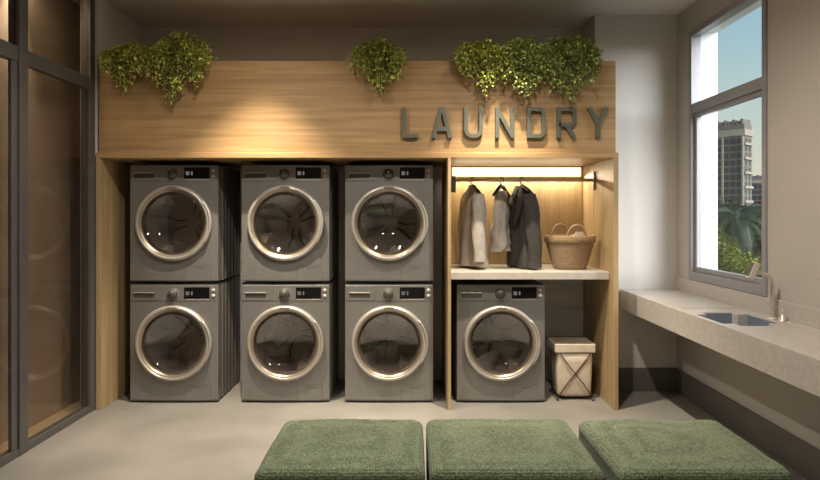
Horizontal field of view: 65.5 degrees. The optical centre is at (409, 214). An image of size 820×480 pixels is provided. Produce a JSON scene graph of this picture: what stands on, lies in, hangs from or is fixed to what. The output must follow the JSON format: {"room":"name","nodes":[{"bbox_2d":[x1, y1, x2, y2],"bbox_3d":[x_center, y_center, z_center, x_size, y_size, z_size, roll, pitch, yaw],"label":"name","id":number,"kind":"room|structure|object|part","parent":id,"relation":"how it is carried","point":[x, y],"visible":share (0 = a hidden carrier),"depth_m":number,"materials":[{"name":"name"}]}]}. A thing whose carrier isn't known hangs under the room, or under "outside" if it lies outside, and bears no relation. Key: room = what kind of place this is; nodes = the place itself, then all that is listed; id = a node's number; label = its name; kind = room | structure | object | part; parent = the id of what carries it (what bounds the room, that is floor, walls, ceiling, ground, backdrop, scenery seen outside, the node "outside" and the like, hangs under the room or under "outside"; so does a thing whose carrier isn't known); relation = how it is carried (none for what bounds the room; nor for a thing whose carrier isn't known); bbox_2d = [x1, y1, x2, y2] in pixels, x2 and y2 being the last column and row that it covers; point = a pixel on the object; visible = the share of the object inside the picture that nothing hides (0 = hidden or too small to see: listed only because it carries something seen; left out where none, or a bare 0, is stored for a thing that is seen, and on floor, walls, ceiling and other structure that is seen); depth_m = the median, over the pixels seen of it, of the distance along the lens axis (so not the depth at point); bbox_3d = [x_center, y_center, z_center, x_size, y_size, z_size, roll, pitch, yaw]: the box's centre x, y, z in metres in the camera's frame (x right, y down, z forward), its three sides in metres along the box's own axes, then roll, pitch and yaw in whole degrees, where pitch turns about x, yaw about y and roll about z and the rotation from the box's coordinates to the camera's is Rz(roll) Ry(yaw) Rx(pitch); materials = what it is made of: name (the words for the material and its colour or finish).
{"room":"laundry","nodes":[
{"label":"laundry","id":0,"kind":"room"},
{"bbox_2d":[0,0,79,443],"bbox_3d":[-2.470,-0.091,1.865,0.100,2.890,6.930,0,0,0],"label":"glass door","id":1,"kind":"structure","parent":0,"point":[53,25],"depth_m":4.27,"materials":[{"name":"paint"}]},
{"bbox_2d":[0,0,94,467],"bbox_3d":[-2.220,-0.090,1.439,0.068,2.888,5.978,0,0,0],"label":"door frame","id":2,"kind":"structure","parent":0,"point":[17,54],"depth_m":3.65,"materials":[{"name":"brown metal"}]},
{"bbox_3d":[-2.217,1.331,3.228,0.054,0.045,0.693,0,0,0],"label":"rail","id":3,"kind":"part","parent":2,"relation":"part of","materials":[{"name":"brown metal"}]},
{"bbox_3d":[-2.220,-0.090,3.615,0.068,2.888,0.080,0,0,0],"label":"post","id":4,"kind":"part","parent":2,"relation":"part of","materials":[{"name":"brown metal"}]},
{"bbox_3d":[-2.217,1.331,4.010,0.054,0.045,0.708,0,0,0],"label":"rail","id":5,"kind":"part","parent":2,"relation":"part of","materials":[{"name":"brown metal"}]},
{"bbox_3d":[-2.220,-0.090,4.396,0.068,2.888,0.063,0,0,0],"label":"post","id":6,"kind":"part","parent":2,"relation":"part of","materials":[{"name":"brown metal"}]},
{"bbox_2d":[80,0,142,408],"bbox_3d":[-2.246,-0.091,4.895,0.120,2.890,0.870,0,0,0],"label":"wall","id":7,"kind":"structure","parent":0,"point":[113,27],"depth_m":4.52,"materials":[{"name":"grey paint"}]},
{"bbox_2d":[143,28,583,379],"bbox_3d":[-0.382,-0.091,5.280,3.609,2.890,0.100,0,0,0],"label":"wall","id":8,"kind":"structure","parent":0,"point":[563,298],"depth_m":5.23,"materials":[{"name":"grey paint"}]},
{"bbox_2d":[72,0,695,27],"bbox_3d":[-0.135,-1.586,1.865,4.770,0.100,6.930,0,0,0],"label":"ceiling","id":9,"kind":"structure","parent":0,"point":[146,13],"depth_m":4.84,"materials":[{"name":"paint"}]},
{"bbox_2d":[0,380,807,479],"bbox_3d":[-0.135,1.404,1.865,4.770,0.100,6.930,0,0,0],"label":"floor","id":10,"kind":"structure","parent":0,"point":[229,437],"depth_m":4.14,"materials":[{"name":"concrete"}]},
{"bbox_2d":[130,277,239,400],"bbox_3d":[-1.704,0.929,4.892,0.642,0.850,0.670,0,0,0],"label":"washing machine","id":11,"kind":"object","parent":10,"relation":"on","point":[185,339],"visible":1,"depth_m":4.61,"materials":[{"name":"silver metal"}]},
{"bbox_3d":[-1.907,0.564,4.598,0.215,0.104,0.003,0,0,3],"label":"drawer","id":12,"kind":"part","parent":11,"relation":"part of","materials":[{"name":"silver metal"}]},
{"bbox_3d":[-1.704,0.923,4.582,0.544,0.544,0.041,0,0,0],"label":"door","id":13,"kind":"part","parent":11,"relation":"part of","materials":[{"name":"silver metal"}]},
{"bbox_2d":[131,275,240,284],"bbox_3d":[-1.704,0.497,4.918,0.632,0.013,0.613,0,0,0],"label":"stacking kit","id":14,"kind":"object","parent":11,"relation":"on","point":[234,276],"visible":0.57,"depth_m":4.63,"materials":[{"name":"plastic"}]},
{"bbox_2d":[130,165,239,281],"bbox_3d":[-1.704,0.065,4.892,0.642,0.850,0.670,0,0,0],"label":"washing machine","id":15,"kind":"object","parent":14,"relation":"on","point":[185,219],"visible":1,"depth_m":4.61,"materials":[{"name":"silver metal"}]},
{"bbox_3d":[-1.907,-0.300,4.598,0.215,0.104,0.003,0,0,3],"label":"drawer","id":16,"kind":"part","parent":15,"relation":"part of","materials":[{"name":"silver metal"}]},
{"bbox_3d":[-1.704,0.059,4.582,0.544,0.544,0.041,0,0,0],"label":"door","id":17,"kind":"part","parent":15,"relation":"part of","materials":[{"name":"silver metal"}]},
{"bbox_3d":[-1.459,0.048,4.573,0.075,0.320,0.032,0,0,0],"label":"door handle","id":18,"kind":"part","parent":15,"relation":"part of","materials":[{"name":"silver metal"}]},
{"bbox_3d":[-1.459,0.912,4.573,0.075,0.320,0.032,0,0,0],"label":"door handle","id":19,"kind":"part","parent":11,"relation":"part of","materials":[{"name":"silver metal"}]},
{"bbox_2d":[242,278,337,400],"bbox_3d":[-0.900,0.929,4.892,0.642,0.850,0.670,0,0,0],"label":"washing machine","id":20,"kind":"object","parent":10,"relation":"on","point":[290,332],"visible":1,"depth_m":4.60,"materials":[{"name":"silver metal"}]},
{"bbox_3d":[-1.103,0.564,4.598,0.215,0.104,0.003,0,0,3],"label":"drawer","id":21,"kind":"part","parent":20,"relation":"part of","materials":[{"name":"silver metal"}]},
{"bbox_3d":[-0.900,0.923,4.582,0.544,0.544,0.041,0,0,0],"label":"door","id":22,"kind":"part","parent":20,"relation":"part of","materials":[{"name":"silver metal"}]},
{"bbox_2d":[242,275,338,284],"bbox_3d":[-0.900,0.497,4.918,0.632,0.013,0.613,0,0,0],"label":"stacking kit","id":23,"kind":"object","parent":20,"relation":"on","point":[336,276],"visible":0.57,"depth_m":4.63,"materials":[{"name":"plastic"}]},
{"bbox_2d":[242,165,337,281],"bbox_3d":[-0.900,0.065,4.892,0.642,0.850,0.670,0,0,0],"label":"washing machine","id":24,"kind":"object","parent":23,"relation":"on","point":[290,212],"visible":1,"depth_m":4.60,"materials":[{"name":"silver metal"}]},
{"bbox_3d":[-1.103,-0.300,4.598,0.215,0.104,0.003,0,0,3],"label":"drawer","id":25,"kind":"part","parent":24,"relation":"part of","materials":[{"name":"silver metal"}]},
{"bbox_3d":[-0.900,0.059,4.582,0.544,0.544,0.041,0,0,0],"label":"door","id":26,"kind":"part","parent":24,"relation":"part of","materials":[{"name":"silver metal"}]},
{"bbox_3d":[-0.655,0.048,4.573,0.075,0.320,0.032,0,0,0],"label":"door handle","id":27,"kind":"part","parent":24,"relation":"part of","materials":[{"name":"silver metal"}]},
{"bbox_3d":[-0.655,0.912,4.573,0.075,0.320,0.032,0,0,0],"label":"door handle","id":28,"kind":"part","parent":20,"relation":"part of","materials":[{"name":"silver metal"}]},
{"bbox_2d":[254,419,425,479],"bbox_3d":[-0.260,1.134,2.630,0.637,0.440,0.613,0,0,0],"label":"ottoman","id":29,"kind":"object","parent":10,"relation":"on","point":[319,449],"visible":1,"depth_m":2.48,"materials":[{"name":"green fabric"}]},
{"bbox_2d":[96,61,617,409],"bbox_3d":[-0.367,0.140,4.829,3.633,2.429,0.798,0,0,0],"label":"cabinet","id":30,"kind":"object","parent":10,"relation":"on","point":[240,113],"depth_m":4.45,"materials":[{"name":"brown wood"}]},
{"bbox_3d":[-2.167,0.479,4.827,0.034,1.750,0.795,0,0,0],"label":"panel","id":31,"kind":"part","parent":30,"relation":"part of","materials":[{"name":"brown wood"}]},
{"bbox_2d":[96,39,151,95],"bbox_3d":[-1.963,-1.029,4.460,0.366,0.456,0.336,0,0,0],"label":"trailing plant","id":32,"kind":"object","parent":30,"relation":"on","point":[120,57],"visible":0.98,"depth_m":4.36,"materials":[{"name":"green plant"}]},
{"bbox_2d":[144,30,217,105],"bbox_3d":[-1.593,-1.018,4.459,0.489,0.542,0.350,0,0,0],"label":"trailing plant","id":33,"kind":"object","parent":30,"relation":"on","point":[194,51],"visible":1,"depth_m":4.36,"materials":[{"name":"green plant"}]},
{"bbox_2d":[346,36,406,97],"bbox_3d":[-0.227,-1.025,4.461,0.435,0.454,0.340,0,0,0],"label":"trailing plant","id":34,"kind":"object","parent":30,"relation":"on","point":[373,55],"visible":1,"depth_m":4.36,"materials":[{"name":"green plant"}]},
{"bbox_2d":[402,107,417,137],"bbox_3d":[0.003,-0.640,4.431,0.110,0.212,0.030,0,0,0],"label":"sign letter","id":35,"kind":"object","parent":30,"relation":"attached to","point":[404,135],"visible":1,"depth_m":4.42,"materials":[{"name":"metal"}]},
{"bbox_2d":[432,107,451,138],"bbox_3d":[0.222,-0.640,4.431,0.142,0.219,0.030,0,0,0],"label":"sign letter","id":36,"kind":"object","parent":30,"relation":"attached to","point":[441,111],"visible":1,"depth_m":4.42,"materials":[{"name":"metal"}]},
{"bbox_2d":[457,185,488,265],"bbox_3d":[0.479,0.083,4.876,0.209,0.623,0.494,0,0,-13],"label":"shirt","id":37,"kind":"object","parent":30,"relation":"on","point":[471,225],"visible":0.94,"depth_m":4.76,"materials":[{"name":"grey fabric"}]},
{"bbox_2d":[464,107,482,137],"bbox_3d":[0.441,-0.640,4.431,0.131,0.212,0.030,0,0,0],"label":"sign letter","id":38,"kind":"object","parent":30,"relation":"attached to","point":[466,131],"visible":1,"depth_m":4.42,"materials":[{"name":"metal"}]},
{"bbox_2d":[449,36,511,95],"bbox_3d":[0.494,-1.026,4.458,0.431,0.443,0.339,0,0,0],"label":"trailing plant","id":39,"kind":"object","parent":30,"relation":"on","point":[480,54],"visible":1,"depth_m":4.36,"materials":[{"name":"green plant"}]},
{"bbox_2d":[495,107,513,137],"bbox_3d":[0.658,-0.640,4.431,0.130,0.212,0.030,0,0,0],"label":"sign letter","id":40,"kind":"object","parent":30,"relation":"attached to","point":[499,116],"visible":1,"depth_m":4.42,"materials":[{"name":"metal"}]},
{"bbox_3d":[0.868,-0.353,5.197,1.045,0.078,0.023,0,0,0],"label":"light strip","id":41,"kind":"part","parent":30,"relation":"part of","materials":[{"name":"white plastic"}]},
{"bbox_3d":[0.850,0.002,5.219,1.127,0.794,0.018,0,0,0],"label":"panel","id":42,"kind":"part","parent":30,"relation":"part of","materials":[{"name":"brown wood"}]},
{"bbox_2d":[451,171,594,192],"bbox_3d":[0.850,-0.252,4.876,1.128,0.160,0.032,0,0,0],"label":"rail","id":43,"kind":"object","parent":30,"relation":"attached to","point":[454,179],"visible":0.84,"depth_m":4.86,"materials":[{"name":"black metal"}]},
{"bbox_2d":[470,177,481,193],"bbox_3d":[0.478,-0.215,4.876,0.046,0.151,0.407,0,0,-13],"label":"clothes hanger","id":44,"kind":"object","parent":43,"relation":"hanging from","point":[474,187],"visible":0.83,"depth_m":4.78,"materials":[{"name":"plastic"}]},
{"bbox_2d":[492,177,509,196],"bbox_3d":[0.699,-0.215,4.876,0.046,0.150,0.250,0,0,39],"label":"clothes hanger","id":45,"kind":"object","parent":43,"relation":"hanging from","point":[500,186],"visible":0.98,"depth_m":4.86,"materials":[{"name":"plastic"}]},
{"bbox_2d":[489,191,510,251],"bbox_3d":[0.701,0.045,4.879,0.150,0.459,0.254,0,0,39],"label":"blouse","id":46,"kind":"object","parent":45,"relation":"hanging from","point":[499,232],"visible":0.95,"depth_m":4.80,"materials":[{"name":"beige fabric"}]},
{"bbox_3d":[0.878,-0.267,4.876,1.056,0.026,0.027,0,0,0],"label":"rod","id":47,"kind":"part","parent":43,"relation":"part of","materials":[{"name":"metal"}]},
{"bbox_2d":[517,177,533,193],"bbox_3d":[0.856,-0.215,4.876,0.046,0.151,0.407,0,0,-15],"label":"clothes hanger","id":48,"kind":"object","parent":43,"relation":"hanging from","point":[525,187],"visible":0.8,"depth_m":4.79,"materials":[{"name":"plastic"}]},
{"bbox_2d":[507,185,541,268],"bbox_3d":[0.858,0.086,4.877,0.194,0.630,0.503,0,0,-15],"label":"jacket","id":49,"kind":"object","parent":48,"relation":"hanging from","point":[524,218],"visible":0.88,"depth_m":4.71,"materials":[{"name":"grey fabric"}]},
{"bbox_2d":[504,35,551,103],"bbox_3d":[0.802,-1.008,4.463,0.341,0.510,0.335,0,0,0],"label":"trailing plant","id":50,"kind":"object","parent":30,"relation":"on","point":[526,52],"visible":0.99,"depth_m":4.37,"materials":[{"name":"green plant"}]},
{"bbox_2d":[451,264,608,279],"bbox_3d":[0.850,0.430,4.862,1.127,0.055,0.695,0,0,0],"label":"shelf","id":51,"kind":"object","parent":30,"relation":"attached to","point":[493,271],"depth_m":4.51,"materials":[{"name":"white stone"}]},
{"bbox_2d":[527,107,545,137],"bbox_3d":[0.876,-0.640,4.431,0.128,0.212,0.030,0,0,0],"label":"sign letter","id":52,"kind":"object","parent":30,"relation":"attached to","point":[529,109],"visible":1,"depth_m":4.42,"materials":[{"name":"metal"}]},
{"bbox_2d":[556,107,576,138],"bbox_3d":[1.087,-0.637,4.431,0.135,0.219,0.030,0,0,0],"label":"sign letter","id":53,"kind":"object","parent":30,"relation":"attached to","point":[559,110],"visible":1,"depth_m":4.42,"materials":[{"name":"metal"}]},
{"bbox_2d":[544,223,595,269],"bbox_3d":[1.194,0.234,4.765,0.379,0.338,0.315,0,0,0],"label":"wicker basket","id":54,"kind":"object","parent":30,"relation":"on","point":[566,252],"visible":0.97,"depth_m":4.66,"materials":[{"name":"wicker"}]},
{"bbox_3d":[1.152,0.117,4.880,0.153,0.105,0.036,0,0,0],"label":"handle","id":55,"kind":"part","parent":54,"relation":"part of","materials":[{"name":"wicker"}]},
{"bbox_3d":[1.216,0.117,4.650,0.153,0.105,0.036,0,0,0],"label":"handle","id":56,"kind":"part","parent":54,"relation":"part of","materials":[{"name":"wicker"}]},
{"bbox_2d":[572,231,584,235],"bbox_3d":[1.250,0.157,4.769,0.180,0.067,0.108,0,0,0],"label":"folded towel","id":57,"kind":"object","parent":54,"relation":"in","point":[576,232],"visible":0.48,"depth_m":4.75,"materials":[{"name":"white fabric"}]},
{"bbox_2d":[542,34,603,104],"bbox_3d":[1.113,-1.016,4.460,0.428,0.532,0.340,0,0,0],"label":"trailing plant","id":58,"kind":"object","parent":30,"relation":"on","point":[575,50],"visible":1,"depth_m":4.36,"materials":[{"name":"green plant"}]},
{"bbox_3d":[1.418,0.479,5.056,0.008,1.750,0.305,0,0,0],"label":"lining panel","id":59,"kind":"part","parent":30,"relation":"part of","materials":[{"name":"brown wood"}]},
{"bbox_2d":[587,106,608,137],"bbox_3d":[1.304,-0.644,4.431,0.147,0.218,0.030,0,0,0],"label":"sign letter","id":60,"kind":"object","parent":30,"relation":"attached to","point":[597,121],"visible":1,"depth_m":4.42,"materials":[{"name":"metal"}]},
{"bbox_3d":[1.431,0.479,4.666,0.035,1.750,0.472,0,0,0],"label":"panel","id":61,"kind":"part","parent":30,"relation":"part of","materials":[{"name":"brown wood"}]},
{"bbox_2d":[345,285,432,400],"bbox_3d":[-0.151,0.929,4.892,0.642,0.850,0.670,0,0,0],"label":"washing machine","id":62,"kind":"object","parent":10,"relation":"on","point":[389,328],"visible":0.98,"depth_m":4.60,"materials":[{"name":"silver metal"}]},
{"bbox_3d":[-0.353,0.564,4.598,0.215,0.104,0.003,0,0,3],"label":"drawer","id":63,"kind":"part","parent":62,"relation":"part of","materials":[{"name":"silver metal"}]},
{"bbox_3d":[-0.151,0.923,4.582,0.544,0.544,0.041,0,0,0],"label":"door","id":64,"kind":"part","parent":62,"relation":"part of","materials":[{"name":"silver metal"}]},
{"bbox_2d":[345,281,432,284],"bbox_3d":[-0.151,0.497,4.918,0.632,0.013,0.613,0,0,0],"label":"stacking kit","id":65,"kind":"object","parent":62,"relation":"on","point":[347,282],"visible":0.36,"depth_m":4.61,"materials":[{"name":"plastic"}]},
{"bbox_2d":[345,165,432,281],"bbox_3d":[-0.151,0.065,4.892,0.642,0.850,0.670,0,0,0],"label":"washing machine","id":66,"kind":"object","parent":65,"relation":"on","point":[389,208],"visible":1,"depth_m":4.60,"materials":[{"name":"silver metal"}]},
{"bbox_3d":[-0.353,-0.300,4.598,0.215,0.104,0.003,0,0,3],"label":"drawer","id":67,"kind":"part","parent":66,"relation":"part of","materials":[{"name":"silver metal"}]},
{"bbox_3d":[-0.151,0.059,4.582,0.544,0.544,0.041,0,0,0],"label":"door","id":68,"kind":"part","parent":66,"relation":"part of","materials":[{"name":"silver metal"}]},
{"bbox_3d":[0.094,0.048,4.573,0.075,0.320,0.032,0,0,0],"label":"door handle","id":69,"kind":"part","parent":66,"relation":"part of","materials":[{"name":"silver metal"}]},
{"bbox_3d":[0.094,0.912,4.573,0.075,0.320,0.032,0,0,0],"label":"door handle","id":70,"kind":"part","parent":62,"relation":"part of","materials":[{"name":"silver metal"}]},
{"bbox_2d":[451,280,544,400],"bbox_3d":[0.656,0.929,4.892,0.642,0.850,0.670,0,0,0],"label":"washing machine","id":71,"kind":"object","parent":10,"relation":"on","point":[498,326],"visible":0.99,"depth_m":4.60,"materials":[{"name":"silver metal"}]},
{"bbox_3d":[0.454,0.564,4.598,0.215,0.104,0.003,0,0,3],"label":"drawer","id":72,"kind":"part","parent":71,"relation":"part of","materials":[{"name":"silver metal"}]},
{"bbox_3d":[0.656,0.923,4.582,0.544,0.544,0.041,0,0,0],"label":"door","id":73,"kind":"part","parent":71,"relation":"part of","materials":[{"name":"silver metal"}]},
{"bbox_3d":[0.901,0.912,4.573,0.075,0.320,0.032,0,0,0],"label":"door handle","id":74,"kind":"part","parent":71,"relation":"part of","materials":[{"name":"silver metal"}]},
{"bbox_2d":[426,419,604,479],"bbox_3d":[0.396,1.135,2.631,0.649,0.437,0.612,0,0,0],"label":"ottoman","id":75,"kind":"object","parent":10,"relation":"on","point":[456,449],"visible":1,"depth_m":2.50,"materials":[{"name":"green fabric"}]},
{"bbox_2d":[547,336,594,400],"bbox_3d":[1.206,1.145,4.785,0.296,0.418,0.290,0,0,0],"label":"laundry hamper","id":76,"kind":"object","parent":10,"relation":"on","point":[571,356],"visible":1,"depth_m":4.66,"materials":[{"name":"beige fabric"}]},
{"bbox_3d":[1.206,0.974,4.790,0.296,0.064,0.281,0,0,0],"label":"lid","id":77,"kind":"part","parent":76,"relation":"part of","materials":[{"name":"beige fabric"}]},
{"bbox_3d":[1.206,0.939,4.794,0.278,0.006,0.258,0,0,0],"label":"lid","id":78,"kind":"part","parent":76,"relation":"part of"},
{"bbox_3d":[1.195,1.175,4.652,0.245,0.335,0.013,0,0,0],"label":"wire leg","id":79,"kind":"part","parent":76,"relation":"part of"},
{"bbox_3d":[1.217,1.175,4.647,0.245,0.335,0.013,0,0,0],"label":"wire leg","id":80,"kind":"part","parent":76,"relation":"part of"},
{"bbox_2d":[579,419,791,479],"bbox_3d":[1.087,1.134,2.630,0.642,0.440,0.613,0,0,0],"label":"ottoman","id":81,"kind":"object","parent":10,"relation":"on","point":[623,449],"visible":0.98,"depth_m":2.50,"materials":[{"name":"green fabric"}]},
{"bbox_2d":[584,15,676,367],"bbox_3d":[1.736,-0.091,5.118,0.627,2.890,0.424,0,0,0],"label":"wall pier","id":82,"kind":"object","parent":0,"point":[643,48],"visible":0.64,"depth_m":4.91,"materials":[{"name":"paint"}]},
{"bbox_2d":[618,368,675,390],"bbox_3d":[1.752,1.264,4.899,0.597,0.180,0.014,0,0,0],"label":"baseboard","id":83,"kind":"object","parent":82,"relation":"attached to","point":[629,379],"visible":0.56,"depth_m":4.89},
{"bbox_2d":[677,0,819,449],"bbox_3d":[2.145,-0.091,1.865,0.190,2.890,6.930,0,0,0],"label":"wall","id":84,"kind":"structure","parent":0,"point":[793,25],"depth_m":3.51,"materials":[{"name":"beige paint"}]},
{"bbox_2d":[620,276,819,396],"bbox_3d":[1.831,0.595,2.545,0.438,0.248,4.690,0,0,0],"label":"countertop","id":85,"kind":"structure","parent":84,"relation":"attached to","point":[789,351],"depth_m":3.40,"materials":[{"name":"beige stone"}]},
{"bbox_2d":[704,313,777,325],"bbox_3d":[1.812,0.646,3.545,0.318,0.130,0.458,0,0,0],"label":"sink","id":86,"kind":"object","parent":85,"relation":"in","point":[724,318],"visible":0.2,"depth_m":3.77,"materials":[{"name":"metal"}]},
{"bbox_2d":[745,261,777,319],"bbox_3d":[1.938,0.415,3.512,0.187,0.321,0.054,0,0,-11],"label":"tap","id":87,"kind":"object","parent":85,"relation":"on","point":[753,269],"visible":1,"depth_m":3.51,"materials":[{"name":"silver metal"}]},
{"bbox_2d":[779,310,786,321],"bbox_3d":[2.008,0.542,3.435,0.036,0.068,0.036,0,0,0],"label":"lever","id":88,"kind":"object","parent":85,"relation":"on","point":[782,319],"visible":1,"depth_m":3.42,"materials":[{"name":"silver metal"}]},
{"bbox_3d":[2.008,0.555,3.435,0.036,0.042,0.036,0,0,0],"label":"stem","id":89,"kind":"part","parent":88,"relation":"part of","materials":[{"name":"silver metal"}]},
{"bbox_2d":[689,0,767,296],"bbox_3d":[2.074,-0.436,4.162,0.072,1.810,1.015,0,0,0],"label":"window","id":90,"kind":"structure","parent":84,"relation":"in","point":[756,88],"depth_m":4.31,"materials":[{"name":"grey metal"}]},
{"bbox_3d":[2.082,-0.164,4.162,0.040,1.143,0.923,0,0,0],"label":"sash","id":91,"kind":"part","parent":90,"relation":"part of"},
{"bbox_2d":[701,0,761,269],"bbox_3d":[2.180,-0.436,4.162,0.140,1.810,1.015,0,0,0],"label":"trim","id":92,"kind":"structure","parent":84,"relation":"attached to","point":[709,40],"depth_m":4.67,"materials":[{"name":"white paint"}]},
{"bbox_2d":[676,368,819,479],"bbox_3d":[2.043,1.264,1.646,0.014,0.180,6.492,0,0,0],"label":"baseboard","id":93,"kind":"structure","parent":84,"relation":"attached to","point":[799,455],"depth_m":3.77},
{"label":"outside","id":94,"kind":"structure","parent":0,"visible":0},
{"bbox_3d":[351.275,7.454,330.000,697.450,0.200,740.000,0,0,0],"label":"lawn","id":95,"kind":"structure","parent":94,"visible":0},
{"bbox_2d":[718,226,747,271],"bbox_3d":[12.489,3.889,26.053,2.502,6.940,2.468,0,0,0],"label":"broadleaf tree","id":96,"kind":"object","parent":95,"relation":"on","point":[727,256],"visible":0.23,"depth_m":25.45,"materials":[{"name":"green plant"}]},
{"bbox_2d":[718,119,753,211],"bbox_3d":[101.438,-11.071,199.929,6.900,36.849,9.500,0,0,-41],"label":"apartment tower","id":97,"kind":"structure","parent":95,"relation":"on","point":[735,144],"depth_m":197.28,"materials":[{"name":"concrete"}]},
{"bbox_3d":[101.442,-25.352,200.000,6.800,1.939,9.400,0,0,-41],"label":"cornice","id":98,"kind":"part","parent":97,"relation":"part of","materials":[{"name":"white concrete"}]},
{"bbox_2d":[718,195,757,246],"bbox_3d":[34.376,2.568,69.908,6.925,9.583,6.275,0,0,26],"label":"broadleaf tree","id":99,"kind":"object","parent":95,"relation":"on","point":[719,201],"visible":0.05,"depth_m":69.29,"materials":[{"name":"green plant"}]},
{"bbox_2d":[718,197,761,267],"bbox_3d":[72.806,2.888,63.681,114.847,12.178,73.699,0,0,0],"label":"shrubbery","id":100,"kind":"object","parent":95,"relation":"on","point":[719,218],"visible":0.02,"depth_m":58.72,"materials":[{"name":"green plant"}]},
{"bbox_2d":[718,204,761,268],"bbox_3d":[20.630,3.333,40.118,4.119,8.064,4.449,0,0,0],"label":"palm tree","id":101,"kind":"object","parent":95,"relation":"on","point":[736,221],"visible":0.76,"depth_m":39.50,"materials":[{"name":"green plant"}]},
{"bbox_2d":[727,251,761,277],"bbox_3d":[11.270,4.279,20.951,2.256,6.161,2.067,0,0,27],"label":"broadleaf tree","id":102,"kind":"object","parent":95,"relation":"on","point":[742,264],"visible":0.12,"depth_m":20.86,"materials":[{"name":"green plant"}]},
{"bbox_2d":[742,202,761,248],"bbox_3d":[44.319,2.843,79.941,7.586,9.032,7.671,0,0,0],"label":"broadleaf tree","id":103,"kind":"object","parent":95,"relation":"on","point":[756,208],"visible":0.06,"depth_m":78.57,"materials":[{"name":"green plant"}]},
{"bbox_2d":[745,230,761,271],"bbox_3d":[33.186,4.325,62.024,5.499,6.074,5.376,0,0,0],"label":"broadleaf tree","id":104,"kind":"object","parent":95,"relation":"on","point":[757,249],"visible":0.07,"depth_m":61.40,"materials":[{"name":"green plant"}]},
{"bbox_2d":[752,175,761,207],"bbox_3d":[135.631,-4.066,249.930,8.900,22.840,7.900,0,0,38],"label":"apartment block","id":105,"kind":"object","parent":95,"relation":"on","point":[756,180],"visible":0.09,"depth_m":246.54,"materials":[{"name":"paint"}]},
{"bbox_3d":[135.622,-12.918,250.000,8.800,1.202,7.800,0,0,38],"label":"cornice","id":106,"kind":"part","parent":105,"relation":"part of","materials":[{"name":"grey concrete"}]}
]}

